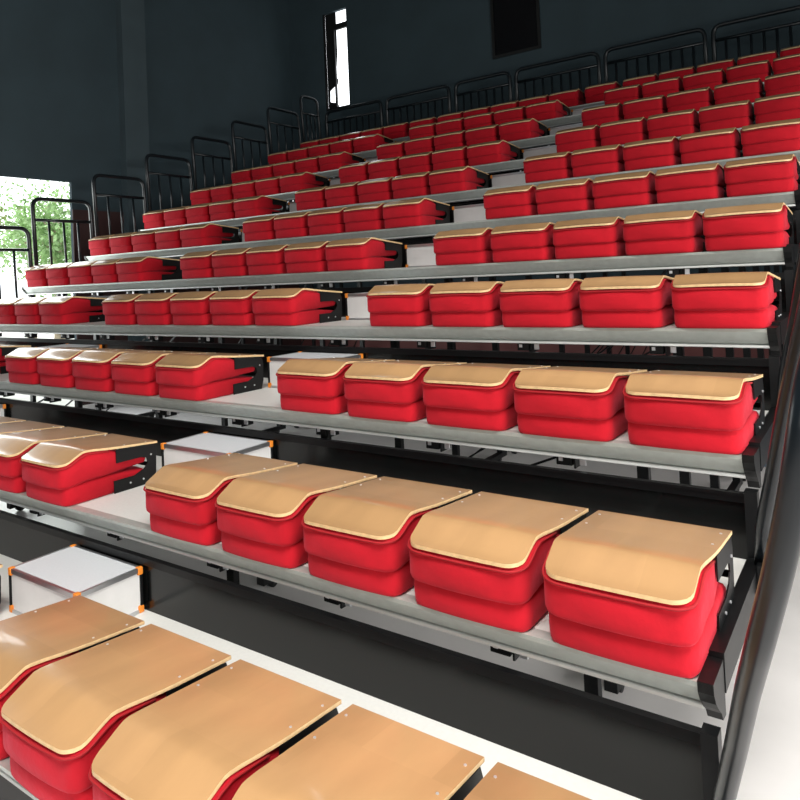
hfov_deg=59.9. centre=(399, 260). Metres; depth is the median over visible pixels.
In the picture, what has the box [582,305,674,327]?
seat cushion
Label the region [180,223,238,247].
seat
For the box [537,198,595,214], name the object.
seat cushion
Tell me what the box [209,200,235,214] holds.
backrest cushion
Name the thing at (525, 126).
backrest cushion
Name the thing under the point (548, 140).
tier
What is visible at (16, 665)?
backrest cushion
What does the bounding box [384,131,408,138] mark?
seat cushion
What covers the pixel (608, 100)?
seat cushion
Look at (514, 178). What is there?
step
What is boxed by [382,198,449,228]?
seat
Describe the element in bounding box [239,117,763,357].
tier
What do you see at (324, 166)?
seat cushion
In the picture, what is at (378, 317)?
seat cushion
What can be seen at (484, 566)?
backrest cushion
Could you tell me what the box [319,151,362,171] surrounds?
seat
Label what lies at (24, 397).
floor
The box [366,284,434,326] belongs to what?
seat
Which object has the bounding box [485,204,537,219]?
seat cushion
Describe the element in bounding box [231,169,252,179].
backrest cushion
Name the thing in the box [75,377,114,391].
seat cushion
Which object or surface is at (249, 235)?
seat cushion
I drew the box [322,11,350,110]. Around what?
window
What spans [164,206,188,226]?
seat
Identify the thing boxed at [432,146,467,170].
seat
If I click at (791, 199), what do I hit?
tier
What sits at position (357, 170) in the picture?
backrest cushion
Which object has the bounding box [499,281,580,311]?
backrest cushion
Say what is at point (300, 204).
seat cushion
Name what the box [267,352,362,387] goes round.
step
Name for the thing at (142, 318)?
seat cushion
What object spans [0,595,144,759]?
seat
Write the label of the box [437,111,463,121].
seat
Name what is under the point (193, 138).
guard rail
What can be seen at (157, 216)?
backrest cushion
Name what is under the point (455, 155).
backrest cushion
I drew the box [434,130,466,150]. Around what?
seat
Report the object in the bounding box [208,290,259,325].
seat
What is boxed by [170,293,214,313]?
backrest cushion
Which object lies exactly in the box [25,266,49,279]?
backrest cushion
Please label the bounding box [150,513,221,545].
seat cushion
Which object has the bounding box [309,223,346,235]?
seat cushion
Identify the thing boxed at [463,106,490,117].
seat
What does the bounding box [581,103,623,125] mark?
seat
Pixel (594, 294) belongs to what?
backrest cushion
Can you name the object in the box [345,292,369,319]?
step
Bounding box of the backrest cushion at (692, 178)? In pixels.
[655,165,726,191]
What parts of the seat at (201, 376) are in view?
hinge plate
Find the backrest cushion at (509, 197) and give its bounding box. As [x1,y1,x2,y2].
[483,187,536,208]
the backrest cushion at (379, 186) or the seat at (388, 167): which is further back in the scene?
the seat at (388, 167)
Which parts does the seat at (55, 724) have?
hinge plate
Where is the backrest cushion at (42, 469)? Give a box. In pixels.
[22,449,144,489]
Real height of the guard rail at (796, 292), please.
1.502 m
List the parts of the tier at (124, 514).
leg, riser rail, riser panel, leg, plate, riser post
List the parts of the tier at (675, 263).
leg, leg, leg, riser panel, riser rail, leg, plate, riser post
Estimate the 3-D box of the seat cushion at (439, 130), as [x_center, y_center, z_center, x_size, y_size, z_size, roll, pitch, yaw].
[0.862,-1.949,10.783,0.445,0.113,0.506,-3,-2,35]
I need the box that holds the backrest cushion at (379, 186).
[357,178,392,194]
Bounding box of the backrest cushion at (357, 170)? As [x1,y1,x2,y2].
[339,163,368,177]
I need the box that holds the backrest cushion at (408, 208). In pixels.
[383,199,444,218]
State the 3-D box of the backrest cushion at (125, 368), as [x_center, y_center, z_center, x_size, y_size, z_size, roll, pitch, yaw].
[-1.746,0.750,4.999,0.455,0.169,0.537,-3,-2,34]
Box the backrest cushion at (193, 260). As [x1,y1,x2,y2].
[180,252,215,269]
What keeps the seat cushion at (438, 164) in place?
on the seat at (456, 156)
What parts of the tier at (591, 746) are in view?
riser post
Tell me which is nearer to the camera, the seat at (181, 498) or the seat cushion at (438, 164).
the seat at (181, 498)
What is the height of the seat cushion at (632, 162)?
0.113 m
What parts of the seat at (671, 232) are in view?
hinge plate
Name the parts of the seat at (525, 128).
hinge plate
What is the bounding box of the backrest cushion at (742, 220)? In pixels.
[703,205,789,236]
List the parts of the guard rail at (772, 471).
mounting plate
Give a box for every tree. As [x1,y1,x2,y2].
[0,179,70,337]
[0,180,22,243]
[0,186,72,338]
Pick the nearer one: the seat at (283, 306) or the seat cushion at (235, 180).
the seat at (283, 306)
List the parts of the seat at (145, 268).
hinge plate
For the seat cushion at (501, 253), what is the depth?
5.07 m
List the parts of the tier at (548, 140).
leg, leg, leg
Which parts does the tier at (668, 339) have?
leg, leg, leg, riser rail, riser panel, leg, plate, riser post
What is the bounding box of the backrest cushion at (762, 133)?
[741,123,799,144]
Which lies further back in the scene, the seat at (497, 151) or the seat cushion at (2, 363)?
the seat at (497, 151)
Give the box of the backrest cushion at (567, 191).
[535,180,593,203]
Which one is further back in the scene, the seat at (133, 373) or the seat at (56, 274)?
the seat at (56, 274)
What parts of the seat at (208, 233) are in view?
hinge plate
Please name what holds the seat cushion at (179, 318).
on the seat at (187, 308)
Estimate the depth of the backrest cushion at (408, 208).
6.75 m
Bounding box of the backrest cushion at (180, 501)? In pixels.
[145,477,239,525]
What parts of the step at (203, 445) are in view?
corner post, edge trim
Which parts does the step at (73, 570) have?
corner post, corner post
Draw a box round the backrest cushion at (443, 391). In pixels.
[423,371,520,411]
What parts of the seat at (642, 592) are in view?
hinge plate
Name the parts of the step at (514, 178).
edge trim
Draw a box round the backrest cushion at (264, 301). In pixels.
[252,290,334,313]
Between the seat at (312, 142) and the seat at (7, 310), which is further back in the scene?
the seat at (312, 142)
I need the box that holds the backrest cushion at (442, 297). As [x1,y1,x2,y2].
[429,284,501,311]
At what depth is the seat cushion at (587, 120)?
8.35 m
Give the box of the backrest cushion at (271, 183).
[255,177,280,189]
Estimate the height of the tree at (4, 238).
6.090 m
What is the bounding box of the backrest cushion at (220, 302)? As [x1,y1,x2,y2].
[210,292,256,313]
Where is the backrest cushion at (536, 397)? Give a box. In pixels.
[514,375,627,419]
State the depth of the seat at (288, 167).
11.28 m
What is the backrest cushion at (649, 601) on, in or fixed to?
on the seat at (642, 592)
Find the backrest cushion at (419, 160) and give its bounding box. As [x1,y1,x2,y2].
[399,153,432,168]
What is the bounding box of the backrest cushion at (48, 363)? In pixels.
[37,352,81,375]
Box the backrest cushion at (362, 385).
[344,367,430,403]
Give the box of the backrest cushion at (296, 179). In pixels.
[279,173,323,186]
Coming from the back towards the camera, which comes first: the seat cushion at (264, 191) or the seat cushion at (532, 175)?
the seat cushion at (264, 191)
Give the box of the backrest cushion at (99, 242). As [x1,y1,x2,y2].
[89,236,111,248]
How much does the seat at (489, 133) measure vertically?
0.281 m
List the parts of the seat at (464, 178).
hinge plate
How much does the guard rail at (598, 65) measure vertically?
1.032 m
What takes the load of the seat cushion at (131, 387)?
on the seat at (133, 373)
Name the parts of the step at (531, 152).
edge trim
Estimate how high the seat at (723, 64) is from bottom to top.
0.281 m
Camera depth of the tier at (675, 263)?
5.35 m
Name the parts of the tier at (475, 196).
leg, riser panel, leg, leg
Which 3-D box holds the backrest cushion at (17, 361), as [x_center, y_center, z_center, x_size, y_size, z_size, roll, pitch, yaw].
[-2.976,0.823,5.846,0.455,0.169,0.537,-3,-2,35]
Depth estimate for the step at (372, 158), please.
11.05 m
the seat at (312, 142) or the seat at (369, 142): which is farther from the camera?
the seat at (312, 142)
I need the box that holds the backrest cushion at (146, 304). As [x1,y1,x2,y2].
[135,294,176,314]
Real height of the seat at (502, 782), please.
0.281 m
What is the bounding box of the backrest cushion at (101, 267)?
[91,260,119,275]
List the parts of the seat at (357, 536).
hinge plate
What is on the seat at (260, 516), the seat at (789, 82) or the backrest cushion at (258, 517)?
the backrest cushion at (258, 517)
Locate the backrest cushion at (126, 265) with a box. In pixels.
[116,258,175,273]
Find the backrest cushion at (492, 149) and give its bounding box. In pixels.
[467,141,516,158]
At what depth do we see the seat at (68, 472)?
3.83 m
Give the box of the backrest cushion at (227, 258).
[212,249,249,267]
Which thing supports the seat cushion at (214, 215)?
on the seat at (220, 210)
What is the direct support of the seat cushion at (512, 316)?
on the seat at (547, 303)
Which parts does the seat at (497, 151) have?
hinge plate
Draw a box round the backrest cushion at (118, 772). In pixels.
[92,746,278,799]
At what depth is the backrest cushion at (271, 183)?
10.24 m
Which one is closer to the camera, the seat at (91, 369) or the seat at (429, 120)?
the seat at (91, 369)
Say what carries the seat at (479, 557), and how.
on the tier at (124, 514)
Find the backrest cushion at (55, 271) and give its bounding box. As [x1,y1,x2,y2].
[46,264,71,278]
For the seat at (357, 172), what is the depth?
9.34 m
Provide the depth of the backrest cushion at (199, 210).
9.78 m
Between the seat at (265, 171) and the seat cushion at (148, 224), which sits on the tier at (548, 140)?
the seat at (265, 171)
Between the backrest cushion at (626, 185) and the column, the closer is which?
the backrest cushion at (626, 185)
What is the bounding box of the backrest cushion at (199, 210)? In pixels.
[186,204,209,217]
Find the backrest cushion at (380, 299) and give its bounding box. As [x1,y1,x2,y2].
[367,286,431,312]
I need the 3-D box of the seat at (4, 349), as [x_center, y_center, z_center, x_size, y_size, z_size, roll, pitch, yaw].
[-3.882,0.916,6.515,0.467,0.281,0.610,-3,-2,34]
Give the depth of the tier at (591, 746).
2.41 m
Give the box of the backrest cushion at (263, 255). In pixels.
[246,246,287,265]
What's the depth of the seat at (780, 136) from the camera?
5.72 m
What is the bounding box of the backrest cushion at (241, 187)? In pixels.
[232,182,256,193]
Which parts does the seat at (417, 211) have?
hinge plate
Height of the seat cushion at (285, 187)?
0.113 m
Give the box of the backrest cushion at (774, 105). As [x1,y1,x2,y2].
[754,95,799,115]
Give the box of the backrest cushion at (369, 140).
[353,135,386,146]
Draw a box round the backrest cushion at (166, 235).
[155,228,181,242]
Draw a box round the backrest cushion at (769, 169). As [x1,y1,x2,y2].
[724,156,797,183]
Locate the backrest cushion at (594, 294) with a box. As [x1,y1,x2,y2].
[579,279,671,310]
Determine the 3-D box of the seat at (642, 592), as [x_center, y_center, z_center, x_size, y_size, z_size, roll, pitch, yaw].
[0.769,1.022,2.231,0.467,0.281,0.610,-3,-2,34]
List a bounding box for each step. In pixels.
[0,404,5,416]
[8,544,143,615]
[40,344,101,347]
[161,432,272,466]
[241,229,244,241]
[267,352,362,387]
[288,201,296,211]
[329,178,339,185]
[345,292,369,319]
[364,157,377,161]
[405,243,436,266]
[452,203,486,222]
[490,171,525,186]
[522,145,556,158]
[548,123,582,134]
[571,104,604,114]
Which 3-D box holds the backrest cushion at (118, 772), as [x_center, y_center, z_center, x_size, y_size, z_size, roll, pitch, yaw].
[-0.563,1.442,2.023,0.455,0.169,0.537,-3,-2,35]
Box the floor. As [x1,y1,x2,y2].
[0,405,799,799]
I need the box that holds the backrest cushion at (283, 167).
[273,162,295,172]
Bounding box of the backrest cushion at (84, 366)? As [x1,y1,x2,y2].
[72,354,120,378]
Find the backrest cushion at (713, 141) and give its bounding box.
[679,130,742,153]
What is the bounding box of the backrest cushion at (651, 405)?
[624,381,757,430]
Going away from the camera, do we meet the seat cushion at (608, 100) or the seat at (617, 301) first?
the seat at (617, 301)
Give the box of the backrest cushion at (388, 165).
[368,158,399,173]
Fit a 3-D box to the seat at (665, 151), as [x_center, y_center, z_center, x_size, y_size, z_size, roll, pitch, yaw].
[2.391,-0.979,6.518,0.465,0.281,0.610,-3,-2,35]
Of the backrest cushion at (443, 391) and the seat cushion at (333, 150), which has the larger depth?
the seat cushion at (333, 150)
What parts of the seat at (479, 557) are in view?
hinge plate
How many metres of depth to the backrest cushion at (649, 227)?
4.51 m
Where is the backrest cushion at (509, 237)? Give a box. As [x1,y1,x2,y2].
[490,225,553,249]
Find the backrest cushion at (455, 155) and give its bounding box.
[432,147,467,163]
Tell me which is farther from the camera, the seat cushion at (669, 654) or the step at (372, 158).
the step at (372, 158)
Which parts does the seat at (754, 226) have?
hinge plate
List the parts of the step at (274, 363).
corner post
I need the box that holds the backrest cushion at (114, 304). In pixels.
[103,295,141,314]
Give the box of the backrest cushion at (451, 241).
[433,230,490,253]
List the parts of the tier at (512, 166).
leg, leg, riser panel, leg, leg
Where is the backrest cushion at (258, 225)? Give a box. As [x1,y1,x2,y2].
[243,217,274,233]
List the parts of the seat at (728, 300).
hinge plate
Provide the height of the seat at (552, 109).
0.281 m
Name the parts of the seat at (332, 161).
hinge plate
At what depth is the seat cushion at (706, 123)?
6.76 m
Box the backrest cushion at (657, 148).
[623,138,680,160]
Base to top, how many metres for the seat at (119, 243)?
0.281 m
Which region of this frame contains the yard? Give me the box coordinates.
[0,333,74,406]
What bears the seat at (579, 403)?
on the tier at (260, 405)
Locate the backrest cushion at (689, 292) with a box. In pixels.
[671,275,776,310]
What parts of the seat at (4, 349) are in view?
hinge plate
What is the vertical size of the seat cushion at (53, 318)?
0.113 m
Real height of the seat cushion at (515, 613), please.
0.113 m
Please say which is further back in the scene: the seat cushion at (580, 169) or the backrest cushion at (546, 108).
the backrest cushion at (546, 108)
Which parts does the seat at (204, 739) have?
hinge plate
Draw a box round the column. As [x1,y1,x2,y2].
[115,0,154,340]
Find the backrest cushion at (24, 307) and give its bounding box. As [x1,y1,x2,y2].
[15,299,44,315]
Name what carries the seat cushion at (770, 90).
on the seat at (789, 82)
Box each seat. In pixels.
[0,298,23,323]
[0,344,30,373]
[0,416,25,422]
[0,421,63,433]
[0,427,107,492]
[0,564,2,602]
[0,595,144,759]
[0,624,230,799]
[4,347,89,384]
[13,297,47,323]
[20,434,156,506]
[24,264,52,286]
[36,348,132,387]
[38,296,106,324]
[46,263,73,285]
[67,261,96,284]
[71,350,162,391]
[88,235,113,255]
[88,659,341,799]
[90,258,122,283]
[101,294,142,324]
[109,232,135,253]
[110,351,209,395]
[115,256,181,281]
[131,229,159,251]
[134,293,177,324]
[143,209,167,228]
[143,453,296,545]
[154,353,263,400]
[155,226,184,249]
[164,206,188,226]
[169,291,217,324]
[179,250,216,278]
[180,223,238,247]
[186,203,211,223]
[190,187,212,204]
[208,199,236,220]
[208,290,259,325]
[211,183,234,202]
[211,248,251,276]
[215,464,376,567]
[231,168,252,183]
[232,180,257,198]
[232,704,484,799]
[234,195,286,217]
[243,215,277,241]
[245,244,289,274]
[251,164,274,179]
[251,288,341,325]
[255,176,281,195]
[268,151,288,163]
[273,160,296,176]
[273,211,310,238]
[276,357,390,414]
[279,172,326,192]
[284,241,330,272]
[288,147,308,160]
[294,186,327,210]
[295,156,319,172]
[300,139,320,147]
[301,476,471,596]
[307,207,347,235]
[308,143,330,156]
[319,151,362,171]
[320,135,340,143]
[324,182,359,206]
[325,237,401,270]
[330,138,354,153]
[339,162,369,183]
[340,131,361,139]
[343,203,385,231]
[343,360,465,421]
[353,134,393,152]
[357,177,393,202]
[361,127,383,136]
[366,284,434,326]
[368,157,400,179]
[376,141,405,159]
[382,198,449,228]
[383,122,409,138]
[391,172,430,198]
[399,151,432,174]
[404,136,434,154]
[407,491,588,631]
[409,123,436,139]
[410,117,437,127]
[421,363,550,430]
[428,281,504,326]
[429,166,488,194]
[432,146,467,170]
[433,227,494,265]
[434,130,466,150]
[436,117,464,134]
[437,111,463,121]
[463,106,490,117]
[464,112,494,130]
[464,762,591,799]
[465,124,499,145]
[467,140,519,165]
[483,185,537,219]
[489,222,558,262]
[490,100,518,112]
[494,106,526,124]
[498,279,582,327]
[499,118,546,141]
[512,366,646,441]
[519,95,548,106]
[523,151,573,182]
[525,100,569,120]
[535,178,595,214]
[542,510,733,677]
[549,89,585,106]
[552,216,625,258]
[555,125,600,152]
[570,144,624,176]
[578,275,674,327]
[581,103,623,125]
[585,81,621,103]
[591,171,657,209]
[599,117,648,145]
[604,84,642,104]
[622,136,681,170]
[622,210,710,255]
[622,370,764,454]
[623,73,658,86]
[623,95,667,119]
[642,77,683,97]
[647,109,699,138]
[654,163,727,203]
[659,66,696,79]
[666,87,714,111]
[670,272,781,328]
[679,127,743,163]
[683,68,727,90]
[697,58,736,72]
[698,100,754,131]
[702,202,793,251]
[714,78,765,104]
[723,154,799,196]
[726,60,773,82]
[737,50,778,68]
[740,118,799,156]
[754,91,799,123]
[764,70,799,96]
[772,53,799,74]
[780,45,799,56]
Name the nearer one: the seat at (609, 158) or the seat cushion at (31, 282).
the seat at (609, 158)
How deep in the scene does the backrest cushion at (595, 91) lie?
10.15 m
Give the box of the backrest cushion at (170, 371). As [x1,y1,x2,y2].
[156,357,254,386]
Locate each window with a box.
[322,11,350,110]
[490,0,540,58]
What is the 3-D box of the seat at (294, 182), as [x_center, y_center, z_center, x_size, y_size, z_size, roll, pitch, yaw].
[-1.437,-1.133,10.236,0.459,0.281,0.610,-3,-2,34]
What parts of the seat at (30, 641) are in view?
hinge plate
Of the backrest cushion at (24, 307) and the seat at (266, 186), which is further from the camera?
the seat at (266, 186)
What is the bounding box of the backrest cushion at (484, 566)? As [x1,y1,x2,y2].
[409,529,559,604]
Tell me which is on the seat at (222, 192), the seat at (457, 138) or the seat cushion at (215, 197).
the seat cushion at (215, 197)
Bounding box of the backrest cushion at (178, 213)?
[164,207,187,219]
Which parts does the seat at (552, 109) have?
hinge plate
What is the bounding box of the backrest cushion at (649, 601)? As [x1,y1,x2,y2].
[544,557,717,646]
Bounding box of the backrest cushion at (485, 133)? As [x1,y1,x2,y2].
[465,126,499,140]
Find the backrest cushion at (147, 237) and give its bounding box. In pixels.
[131,230,158,244]
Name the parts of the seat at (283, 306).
hinge plate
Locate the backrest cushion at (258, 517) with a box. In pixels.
[217,489,337,545]
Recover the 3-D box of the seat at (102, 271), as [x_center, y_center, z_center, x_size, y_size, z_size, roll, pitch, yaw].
[-3.313,0.120,8.285,0.465,0.281,0.610,-3,-2,35]
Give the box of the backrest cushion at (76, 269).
[68,263,93,276]
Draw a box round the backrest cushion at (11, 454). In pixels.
[0,443,38,477]
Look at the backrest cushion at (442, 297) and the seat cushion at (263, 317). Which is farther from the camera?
the seat cushion at (263, 317)
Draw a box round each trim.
[72,210,301,404]
[302,339,768,357]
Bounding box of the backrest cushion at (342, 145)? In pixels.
[330,140,353,150]
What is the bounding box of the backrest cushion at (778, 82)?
[764,74,799,90]
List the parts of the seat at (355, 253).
hinge plate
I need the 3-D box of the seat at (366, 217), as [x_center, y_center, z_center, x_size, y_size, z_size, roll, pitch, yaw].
[-0.260,-0.441,7.263,0.465,0.281,0.610,-3,-2,34]
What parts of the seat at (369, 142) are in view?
hinge plate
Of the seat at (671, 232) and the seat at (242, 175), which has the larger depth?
the seat at (242, 175)
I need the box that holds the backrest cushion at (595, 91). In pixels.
[585,83,619,97]
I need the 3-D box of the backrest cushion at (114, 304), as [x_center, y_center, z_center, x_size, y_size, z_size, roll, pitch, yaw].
[-2.491,0.413,6.593,0.455,0.169,0.537,-3,-2,35]
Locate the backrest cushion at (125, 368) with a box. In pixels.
[111,355,165,382]
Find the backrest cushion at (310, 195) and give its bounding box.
[295,188,326,202]
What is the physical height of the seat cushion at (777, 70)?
0.113 m
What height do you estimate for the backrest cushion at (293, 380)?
0.169 m
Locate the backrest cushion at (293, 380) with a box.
[277,364,352,397]
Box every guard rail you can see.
[0,225,34,298]
[30,197,93,265]
[92,174,146,236]
[144,153,193,211]
[190,136,233,189]
[231,120,269,170]
[267,106,301,153]
[299,95,321,141]
[325,100,383,137]
[385,85,451,125]
[454,71,512,111]
[514,52,601,100]
[603,28,708,82]
[711,5,799,61]
[713,355,799,799]
[754,295,799,585]
[777,257,799,400]
[792,246,799,295]
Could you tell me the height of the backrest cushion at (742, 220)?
0.169 m
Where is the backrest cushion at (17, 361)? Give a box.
[6,350,47,372]
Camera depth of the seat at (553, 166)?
6.84 m
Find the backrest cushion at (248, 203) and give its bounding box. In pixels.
[234,197,281,210]
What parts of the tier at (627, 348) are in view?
leg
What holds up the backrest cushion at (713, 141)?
on the seat at (720, 144)
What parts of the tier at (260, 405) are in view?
leg, riser rail, riser panel, leg, plate, riser post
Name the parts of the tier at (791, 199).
leg, leg, riser panel, riser rail, leg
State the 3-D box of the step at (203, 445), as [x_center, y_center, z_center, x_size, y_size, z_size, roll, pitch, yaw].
[-1.079,1.177,4.100,0.596,0.215,0.340,-3,-2,35]
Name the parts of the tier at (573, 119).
leg, leg, leg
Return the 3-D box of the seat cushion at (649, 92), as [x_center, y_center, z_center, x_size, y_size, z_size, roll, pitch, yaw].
[3.432,-2.102,9.013,0.445,0.113,0.506,-3,-2,34]
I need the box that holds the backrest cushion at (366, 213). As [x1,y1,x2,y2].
[343,204,384,222]
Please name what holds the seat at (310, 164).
on the tier at (548, 140)
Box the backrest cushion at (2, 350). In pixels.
[0,348,5,361]
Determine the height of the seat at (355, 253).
0.281 m
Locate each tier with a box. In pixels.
[0,270,793,484]
[0,337,779,693]
[0,398,758,719]
[0,510,721,799]
[21,210,799,488]
[84,171,799,490]
[138,144,799,480]
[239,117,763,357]
[278,95,770,355]
[309,82,783,362]
[339,73,785,354]
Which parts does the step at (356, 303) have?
corner post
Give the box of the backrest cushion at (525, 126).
[499,119,543,135]
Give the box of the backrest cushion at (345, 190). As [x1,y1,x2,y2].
[325,183,358,198]
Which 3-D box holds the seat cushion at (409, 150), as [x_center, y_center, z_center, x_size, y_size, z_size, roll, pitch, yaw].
[0.377,-1.540,10.036,0.445,0.113,0.506,-3,-2,34]
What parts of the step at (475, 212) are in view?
edge trim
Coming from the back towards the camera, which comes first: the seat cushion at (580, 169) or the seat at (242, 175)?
the seat at (242, 175)
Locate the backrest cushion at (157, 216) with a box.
[143,210,165,222]
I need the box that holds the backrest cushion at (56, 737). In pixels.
[2,691,166,793]
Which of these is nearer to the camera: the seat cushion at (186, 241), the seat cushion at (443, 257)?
the seat cushion at (443, 257)
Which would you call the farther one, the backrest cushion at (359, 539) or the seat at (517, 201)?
the seat at (517, 201)
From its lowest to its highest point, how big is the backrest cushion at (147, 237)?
0.169 m
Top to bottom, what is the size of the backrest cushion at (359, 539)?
0.169 m
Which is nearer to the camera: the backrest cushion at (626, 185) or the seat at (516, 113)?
the backrest cushion at (626, 185)
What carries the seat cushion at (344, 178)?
on the seat at (357, 172)
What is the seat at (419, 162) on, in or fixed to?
on the tier at (512, 166)
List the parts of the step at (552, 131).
edge trim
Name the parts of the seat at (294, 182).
hinge plate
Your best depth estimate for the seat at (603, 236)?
4.79 m
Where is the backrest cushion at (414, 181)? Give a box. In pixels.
[392,173,429,190]
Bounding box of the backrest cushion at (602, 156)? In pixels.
[571,146,624,167]
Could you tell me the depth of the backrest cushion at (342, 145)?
11.73 m
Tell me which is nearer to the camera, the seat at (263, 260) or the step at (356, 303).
the step at (356, 303)
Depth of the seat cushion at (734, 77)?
8.24 m
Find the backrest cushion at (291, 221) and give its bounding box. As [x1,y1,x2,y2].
[274,213,308,229]
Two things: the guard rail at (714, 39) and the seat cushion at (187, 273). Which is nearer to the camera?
the seat cushion at (187, 273)
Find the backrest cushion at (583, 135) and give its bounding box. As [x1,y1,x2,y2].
[555,126,600,144]
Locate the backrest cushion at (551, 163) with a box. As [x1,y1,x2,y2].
[523,153,572,173]
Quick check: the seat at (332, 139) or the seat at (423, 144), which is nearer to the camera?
the seat at (423, 144)
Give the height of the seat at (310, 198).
0.281 m
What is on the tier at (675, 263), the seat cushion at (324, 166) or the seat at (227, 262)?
the seat at (227, 262)
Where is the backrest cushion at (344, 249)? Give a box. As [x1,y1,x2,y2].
[325,239,396,260]
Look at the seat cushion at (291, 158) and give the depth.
12.33 m
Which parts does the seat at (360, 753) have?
hinge plate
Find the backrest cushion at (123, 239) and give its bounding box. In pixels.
[109,233,134,246]
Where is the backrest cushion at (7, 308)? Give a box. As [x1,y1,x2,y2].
[0,299,21,315]
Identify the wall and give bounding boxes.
[0,0,292,338]
[288,0,799,288]
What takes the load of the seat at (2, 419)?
on the tier at (124, 514)
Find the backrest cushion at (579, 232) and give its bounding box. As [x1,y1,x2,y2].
[553,219,623,245]
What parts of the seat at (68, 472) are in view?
hinge plate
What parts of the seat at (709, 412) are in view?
hinge plate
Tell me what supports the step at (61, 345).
on the tier at (260, 405)
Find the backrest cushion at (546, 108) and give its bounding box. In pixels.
[525,101,566,115]
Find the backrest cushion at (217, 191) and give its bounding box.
[211,186,232,196]
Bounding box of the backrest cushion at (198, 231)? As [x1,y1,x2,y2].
[180,224,233,239]
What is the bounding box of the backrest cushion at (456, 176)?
[429,167,483,185]
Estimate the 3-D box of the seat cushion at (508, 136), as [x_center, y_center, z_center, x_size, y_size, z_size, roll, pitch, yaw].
[1.611,-1.613,9.187,0.445,0.113,0.506,-3,-2,34]
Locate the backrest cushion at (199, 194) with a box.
[190,189,211,199]
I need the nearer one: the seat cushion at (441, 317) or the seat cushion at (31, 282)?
the seat cushion at (441, 317)
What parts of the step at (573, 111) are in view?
edge trim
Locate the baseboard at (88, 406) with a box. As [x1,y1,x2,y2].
[83,403,114,408]
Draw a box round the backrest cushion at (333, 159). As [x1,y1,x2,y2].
[319,153,358,165]
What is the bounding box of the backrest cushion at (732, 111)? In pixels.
[698,102,754,123]
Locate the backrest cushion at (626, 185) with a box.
[592,173,656,197]
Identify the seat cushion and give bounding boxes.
[0,315,16,323]
[0,361,5,366]
[0,476,25,492]
[0,731,8,759]
[8,372,40,384]
[10,757,92,799]
[17,315,41,323]
[26,466,141,506]
[27,278,47,286]
[40,374,75,387]
[41,312,102,324]
[48,277,69,285]
[70,275,93,284]
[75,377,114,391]
[90,247,110,255]
[93,274,118,283]
[105,314,137,324]
[111,245,132,253]
[114,380,158,395]
[118,271,173,281]
[133,242,156,251]
[137,313,172,324]
[144,220,165,228]
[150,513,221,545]
[157,240,182,249]
[159,375,252,400]
[165,218,186,226]
[173,312,211,324]
[182,237,231,247]
[182,268,213,278]
[187,215,210,223]
[191,197,211,204]
[210,211,234,220]
[212,194,233,202]
[212,312,254,325]
[214,265,251,276]
[221,531,307,567]
[232,177,252,183]
[233,191,256,198]
[235,208,279,217]
[244,230,275,241]
[248,263,289,274]
[253,174,273,179]
[255,309,333,325]
[257,187,280,195]
[269,160,288,163]
[274,170,295,176]
[276,227,309,238]
[280,393,347,414]
[281,183,319,192]
[286,260,328,272]
[289,156,308,160]
[296,166,319,172]
[296,200,326,210]
[308,553,413,596]
[309,152,330,156]
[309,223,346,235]
[320,162,349,171]
[326,196,358,206]
[327,257,394,270]
[331,148,353,153]
[340,174,368,183]
[345,219,384,231]
[347,398,425,421]
[354,144,378,152]
[359,191,393,202]
[369,170,399,179]
[370,309,431,326]
[377,152,405,159]
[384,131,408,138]
[384,215,442,228]
[393,187,430,198]
[400,165,432,174]
[406,147,434,154]
[410,133,436,139]
[414,579,547,631]
[426,403,517,430]
[430,181,482,194]
[432,308,502,326]
[433,159,467,170]
[435,142,466,150]
[435,249,494,265]
[437,128,464,134]
[465,123,494,130]
[466,137,499,145]
[468,154,515,165]
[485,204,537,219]
[492,245,558,262]
[495,117,525,124]
[500,131,540,141]
[502,306,582,327]
[517,408,627,441]
[525,168,573,182]
[527,111,564,120]
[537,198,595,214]
[549,582,725,677]
[555,241,625,258]
[556,140,600,152]
[562,99,583,106]
[573,162,624,176]
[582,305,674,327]
[583,116,623,125]
[586,94,603,103]
[594,192,657,209]
[601,133,648,145]
[605,97,639,104]
[624,109,666,119]
[624,155,680,170]
[625,236,704,255]
[628,410,758,454]
[643,89,679,97]
[649,125,698,138]
[657,185,725,203]
[668,101,711,111]
[674,304,777,328]
[681,147,740,163]
[684,82,722,90]
[700,117,753,131]
[705,231,789,250]
[715,93,761,104]
[726,178,797,196]
[727,73,768,82]
[742,138,799,156]
[755,109,799,123]
[766,86,799,96]
[774,67,799,74]
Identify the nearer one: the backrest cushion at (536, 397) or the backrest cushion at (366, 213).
the backrest cushion at (536, 397)
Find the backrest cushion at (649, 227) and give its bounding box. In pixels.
[623,213,703,241]
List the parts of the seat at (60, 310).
hinge plate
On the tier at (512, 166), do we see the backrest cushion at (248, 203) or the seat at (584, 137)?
the seat at (584, 137)
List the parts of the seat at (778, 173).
hinge plate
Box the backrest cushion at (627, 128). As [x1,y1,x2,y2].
[599,119,648,138]
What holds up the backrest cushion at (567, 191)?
on the seat at (574, 195)
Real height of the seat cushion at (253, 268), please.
0.113 m
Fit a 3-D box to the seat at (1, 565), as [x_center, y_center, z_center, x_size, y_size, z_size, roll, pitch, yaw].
[-2.290,1.584,3.256,0.467,0.281,0.610,-3,-2,35]
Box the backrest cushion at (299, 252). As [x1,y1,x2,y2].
[284,243,326,262]
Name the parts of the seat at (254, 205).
hinge plate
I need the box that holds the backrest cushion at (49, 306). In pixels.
[39,298,102,314]
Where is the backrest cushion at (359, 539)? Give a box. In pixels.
[303,507,437,571]
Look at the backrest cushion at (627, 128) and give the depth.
7.30 m
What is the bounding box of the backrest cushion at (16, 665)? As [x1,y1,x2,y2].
[0,649,80,731]
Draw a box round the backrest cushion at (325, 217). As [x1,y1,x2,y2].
[308,209,343,226]

